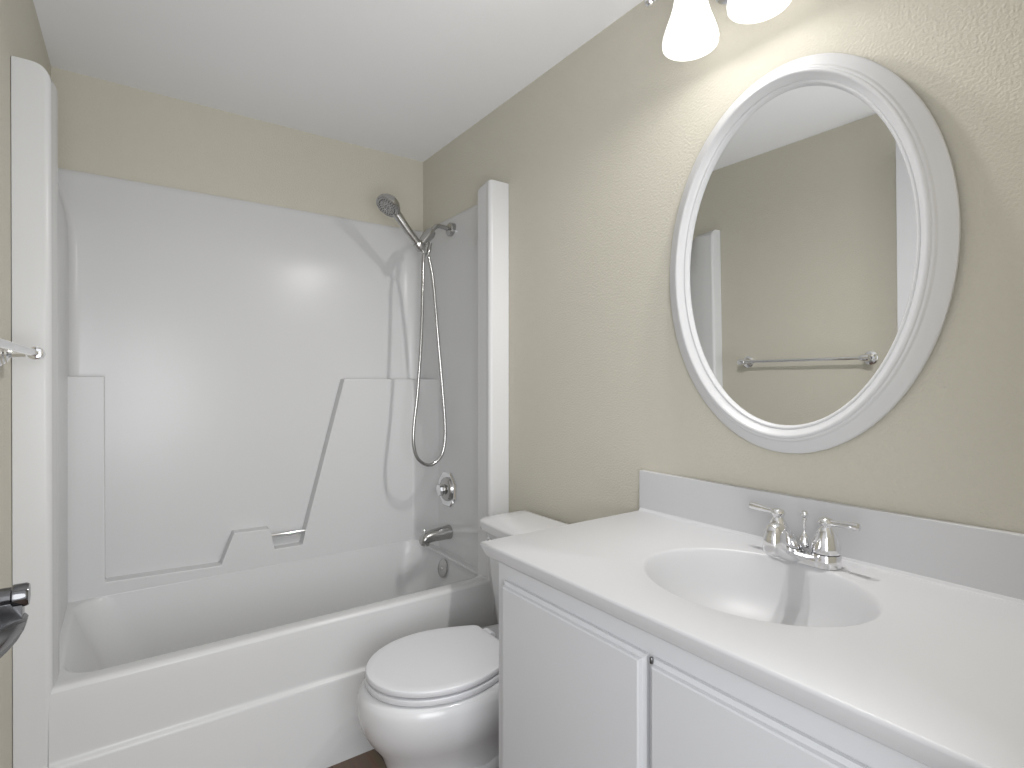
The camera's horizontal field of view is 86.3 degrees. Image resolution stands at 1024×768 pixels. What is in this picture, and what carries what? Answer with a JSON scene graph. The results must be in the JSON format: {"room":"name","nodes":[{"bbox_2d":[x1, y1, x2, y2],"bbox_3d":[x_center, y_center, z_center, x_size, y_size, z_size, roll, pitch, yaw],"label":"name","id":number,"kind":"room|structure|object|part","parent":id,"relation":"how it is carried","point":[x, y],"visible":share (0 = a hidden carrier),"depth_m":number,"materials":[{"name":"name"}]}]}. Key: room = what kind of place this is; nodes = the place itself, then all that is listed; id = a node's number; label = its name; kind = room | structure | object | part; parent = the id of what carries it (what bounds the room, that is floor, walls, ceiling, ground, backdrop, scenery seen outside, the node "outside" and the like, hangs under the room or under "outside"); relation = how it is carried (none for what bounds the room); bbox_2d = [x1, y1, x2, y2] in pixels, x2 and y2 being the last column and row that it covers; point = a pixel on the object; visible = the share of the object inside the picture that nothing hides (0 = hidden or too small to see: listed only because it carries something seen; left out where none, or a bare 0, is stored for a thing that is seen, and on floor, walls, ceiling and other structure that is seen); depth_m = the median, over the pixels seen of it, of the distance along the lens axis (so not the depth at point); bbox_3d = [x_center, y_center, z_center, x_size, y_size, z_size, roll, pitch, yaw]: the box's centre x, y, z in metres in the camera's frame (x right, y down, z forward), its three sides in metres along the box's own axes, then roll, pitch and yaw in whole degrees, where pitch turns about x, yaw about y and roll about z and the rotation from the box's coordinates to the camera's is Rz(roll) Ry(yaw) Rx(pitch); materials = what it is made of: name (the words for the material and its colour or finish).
{"room":"bathroom","nodes":[
{"label":"bathroom","id":0,"kind":"room"},
{"bbox_2d":[0,0,50,767],"bbox_3d":[-0.991,0.040,0.913,0.123,2.433,2.665,0,0,-35],"label":"wall","id":1,"kind":"structure","parent":0,"point":[21,36],"depth_m":1.33,"materials":[{"name":"beige paint"}]},
{"bbox_2d":[0,582,30,657],"bbox_3d":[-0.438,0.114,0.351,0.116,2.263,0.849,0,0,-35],"label":"door handle","id":2,"kind":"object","parent":1,"relation":"in","point":[14,599],"depth_m":0.66,"materials":[{"name":"silver metal"}]},
{"bbox_3d":[-0.610,0.297,0.626,0.075,0.065,0.094,0,0,-35],"label":"lever","id":3,"kind":"part","parent":2,"relation":"part of","materials":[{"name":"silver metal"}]},
{"bbox_2d":[0,338,44,365],"bbox_3d":[-0.970,-0.071,1.022,0.083,0.062,0.662,0,0,-34],"label":"towel bar","id":4,"kind":"object","parent":1,"relation":"attached to","point":[8,349],"visible":1,"depth_m":1.23,"materials":[{"name":"silver metal"}]},
{"bbox_3d":[-1.153,-0.072,1.260,0.048,0.062,0.062,0,0,-35],"label":"post","id":5,"kind":"part","parent":4,"relation":"part of","materials":[{"name":"silver metal"}]},
{"bbox_2d":[51,67,422,231],"bbox_3d":[-1.124,0.035,2.515,1.724,2.433,0.100,0,0,-35],"label":"wall","id":6,"kind":"structure","parent":0,"point":[106,128],"depth_m":2.35,"materials":[{"name":"beige paint"}]},
{"bbox_2d":[33,0,642,161],"bbox_3d":[-0.351,-1.228,1.425,1.724,0.100,2.765,0,0,-35],"label":"ceiling","id":7,"kind":"structure","parent":0,"point":[403,78],"depth_m":1.94,"materials":[{"name":"white paint"}]},
{"bbox_2d":[328,749,386,767],"bbox_3d":[-0.080,1.306,1.052,1.724,0.100,3.700,0,0,-35],"label":"floor","id":8,"kind":"structure","parent":0,"point":[372,758],"depth_m":1.81,"materials":[{"name":"brown wood"}]},
{"bbox_2d":[11,56,508,767],"bbox_3d":[-0.852,0.210,2.123,1.534,2.086,0.846,0,0,-35],"label":"shower","id":9,"kind":"object","parent":8,"relation":"on","point":[223,502],"visible":0.86,"depth_m":2.21,"materials":[{"name":"grey plastic"}]},
{"bbox_2d":[413,223,455,255],"bbox_3d":[-0.365,-0.679,2.550,0.219,0.179,0.065,0,0,-38],"label":"shower arm","id":10,"kind":"object","parent":9,"relation":"attached to","point":[428,234],"visible":0.99,"depth_m":2.51,"materials":[{"name":"silver metal"}]},
{"bbox_2d":[376,194,446,466],"bbox_3d":[-0.441,-0.222,2.462,0.345,1.210,0.111,0,0,-35],"label":"shower head","id":11,"kind":"object","parent":10,"relation":"hanging from","point":[387,204],"visible":0.99,"depth_m":2.49,"materials":[{"name":"silver metal"}]},
{"bbox_3d":[-0.465,-0.692,2.452,0.169,0.174,0.045,0,0,-37],"label":"handle","id":12,"kind":"part","parent":11,"relation":"part of","materials":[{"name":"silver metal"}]},
{"bbox_2d":[426,242,431,255],"bbox_3d":[-0.383,-0.622,2.523,0.031,0.064,0.021,0,0,-35],"label":"shower hose","id":13,"kind":"object","parent":10,"relation":"attached to","point":[428,251],"depth_m":2.51,"materials":[{"name":"silver metal"}]},
{"bbox_2d":[419,525,452,545],"bbox_3d":[-0.357,0.706,2.544,0.151,0.078,0.067,0,0,-35],"label":"tub spout","id":14,"kind":"object","parent":9,"relation":"attached to","point":[445,532],"visible":1,"depth_m":2.52,"materials":[{"name":"silver metal"}]},
{"bbox_3d":[-0.327,0.867,2.569,0.023,0.084,0.085,0,0,-35],"label":"overflow plate","id":15,"kind":"part","parent":9,"relation":"part of","materials":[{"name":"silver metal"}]},
{"bbox_2d":[436,471,456,506],"bbox_3d":[-0.327,0.499,2.582,0.057,0.163,0.163,0,0,-35],"label":"shower valve","id":16,"kind":"object","parent":9,"relation":"attached to","point":[446,489],"visible":1,"depth_m":2.56,"materials":[{"name":"silver metal"}]},
{"bbox_3d":[-0.336,0.499,2.575,0.035,0.055,0.058,0,0,-35],"label":"knob","id":17,"kind":"part","parent":16,"relation":"part of","materials":[{"name":"silver metal"}]},
{"bbox_2d":[357,510,567,767],"bbox_3d":[-0.115,0.869,1.726,0.748,0.770,0.516,0,0,-35],"label":"toilet","id":18,"kind":"object","parent":8,"relation":"on","point":[429,698],"visible":0.48,"depth_m":1.53,"materials":[{"name":"grey ceramic"}]},
{"bbox_3d":[-0.226,0.853,1.647,0.426,0.018,0.362,0,0,-35],"label":"seat","id":19,"kind":"part","parent":18,"relation":"part of","materials":[{"name":"white plastic"}]},
{"bbox_3d":[-0.226,0.830,1.647,0.426,0.019,0.362,0,0,-35],"label":"lid","id":20,"kind":"part","parent":18,"relation":"part of","materials":[{"name":"white plastic"}]},
{"bbox_3d":[0.104,0.706,1.881,0.211,0.350,0.472,0,0,-35],"label":"tank","id":21,"kind":"part","parent":18,"relation":"part of","materials":[{"name":"grey ceramic"}]},
{"bbox_3d":[0.095,0.508,1.874,0.232,0.050,0.516,0,0,-35],"label":"tank lid","id":22,"kind":"part","parent":18,"relation":"part of","materials":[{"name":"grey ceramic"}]},
{"bbox_2d":[499,562,931,767],"bbox_3d":[0.475,0.840,1.071,0.592,0.832,0.970,0,0,-35],"label":"vanity cabinet","id":23,"kind":"object","parent":8,"relation":"on","point":[581,685],"visible":0.72,"depth_m":0.95,"materials":[{"name":"grey paint"}]},
{"bbox_3d":[0.103,0.795,1.099,0.019,0.672,0.426,0,0,-35],"label":"door","id":24,"kind":"part","parent":23,"relation":"part of","materials":[{"name":"grey paint"}]},
{"bbox_2d":[480,470,1023,767],"bbox_3d":[0.460,0.391,1.090,0.594,0.250,1.024,0,0,-35],"label":"countertop","id":25,"kind":"structure","parent":23,"relation":"on","point":[914,646],"depth_m":1.00,"materials":[{"name":"grey stone"}]},
{"bbox_2d":[749,502,860,569],"bbox_3d":[0.623,0.332,1.198,0.184,0.106,0.193,0,0,8],"label":"faucet","id":26,"kind":"object","parent":25,"relation":"on","point":[779,542],"visible":1,"depth_m":1.14,"materials":[{"name":"silver metal"}]},
{"bbox_3d":[0.586,0.289,1.270,0.017,0.020,0.071,0,0,-34],"label":"lever","id":27,"kind":"part","parent":26,"relation":"part of","materials":[{"name":"silver metal"}]},
{"bbox_3d":[0.605,0.334,1.241,0.057,0.103,0.057,0,0,-35],"label":"handle","id":28,"kind":"part","parent":26,"relation":"part of","materials":[{"name":"silver metal"}]},
{"bbox_3d":[0.586,0.336,1.164,0.144,0.094,0.041,0,0,-35],"label":"spout","id":29,"kind":"part","parent":26,"relation":"part of","materials":[{"name":"silver metal"}]},
{"bbox_3d":[0.646,0.332,1.207,0.032,0.106,0.032,0,0,-35],"label":"lift rod","id":30,"kind":"part","parent":26,"relation":"part of","materials":[{"name":"silver metal"}]},
{"bbox_3d":[0.635,0.374,1.199,0.053,0.022,0.155,0,0,-35],"label":"plate","id":31,"kind":"part","parent":26,"relation":"part of","materials":[{"name":"silver metal"}]},
{"bbox_3d":[0.665,0.334,1.156,0.057,0.103,0.057,0,0,-35],"label":"handle","id":32,"kind":"part","parent":26,"relation":"part of","materials":[{"name":"silver metal"}]},
{"bbox_3d":[0.681,0.290,1.125,0.017,0.019,0.071,0,0,-26],"label":"lever","id":33,"kind":"part","parent":26,"relation":"part of","materials":[{"name":"silver metal"}]},
{"bbox_3d":[0.356,0.796,0.743,0.019,0.672,0.428,0,0,-35],"label":"door","id":34,"kind":"part","parent":23,"relation":"part of","materials":[{"name":"grey paint"}]},
{"bbox_2d":[423,0,1023,533],"bbox_3d":[0.339,0.037,1.859,0.100,2.433,2.665,0,0,-35],"label":"wall","id":35,"kind":"structure","parent":0,"point":[597,155],"depth_m":1.58,"materials":[{"name":"beige paint"}]},
{"bbox_2d":[645,0,791,60],"bbox_3d":[0.532,-0.983,1.326,0.198,0.248,0.481,0,0,-35],"label":"vanity light","id":36,"kind":"object","parent":35,"relation":"attached to","point":[691,32],"visible":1,"depth_m":1.34,"materials":[{"name":"white glass"}]},
{"bbox_3d":[0.453,-0.942,1.387,0.138,0.166,0.138,0,0,-35],"label":"lamp shade","id":37,"kind":"part","parent":36,"relation":"part of","materials":[{"name":"white glass"}]},
{"bbox_3d":[0.605,-1.045,1.377,0.022,0.124,0.220,0,0,-35],"label":"wall plate","id":38,"kind":"part","parent":36,"relation":"part of","materials":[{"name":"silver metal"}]},
{"bbox_3d":[0.560,-0.941,1.236,0.138,0.166,0.138,0,0,-35],"label":"lamp shade","id":39,"kind":"part","parent":36,"relation":"part of","materials":[{"name":"white glass"}]},
{"bbox_2d":[670,53,960,452],"bbox_3d":[0.642,-0.297,1.297,0.036,0.924,0.670,-1,1,-35],"label":"oval mirror","id":40,"kind":"object","parent":35,"relation":"attached to","point":[815,249],"visible":1,"depth_m":1.24,"materials":[{"name":"grey paint"}]},
{"bbox_2d":[689,85,916,424],"bbox_3d":[0.650,-0.297,1.304,0.006,0.795,0.541,-1,1,-35],"label":"mirror glass","id":41,"kind":"object","parent":40,"relation":"attached to","point":[803,211],"depth_m":1.26,"materials":[{"name":"silver mirror"}]},
{"bbox_2d":[639,470,1023,605],"bbox_3d":[0.691,0.326,1.254,0.028,0.122,1.024,0,0,-35],"label":"backsplash","id":42,"kind":"structure","parent":35,"relation":"attached to","point":[984,561],"depth_m":1.14,"materials":[{"name":"grey stone"}]}
]}

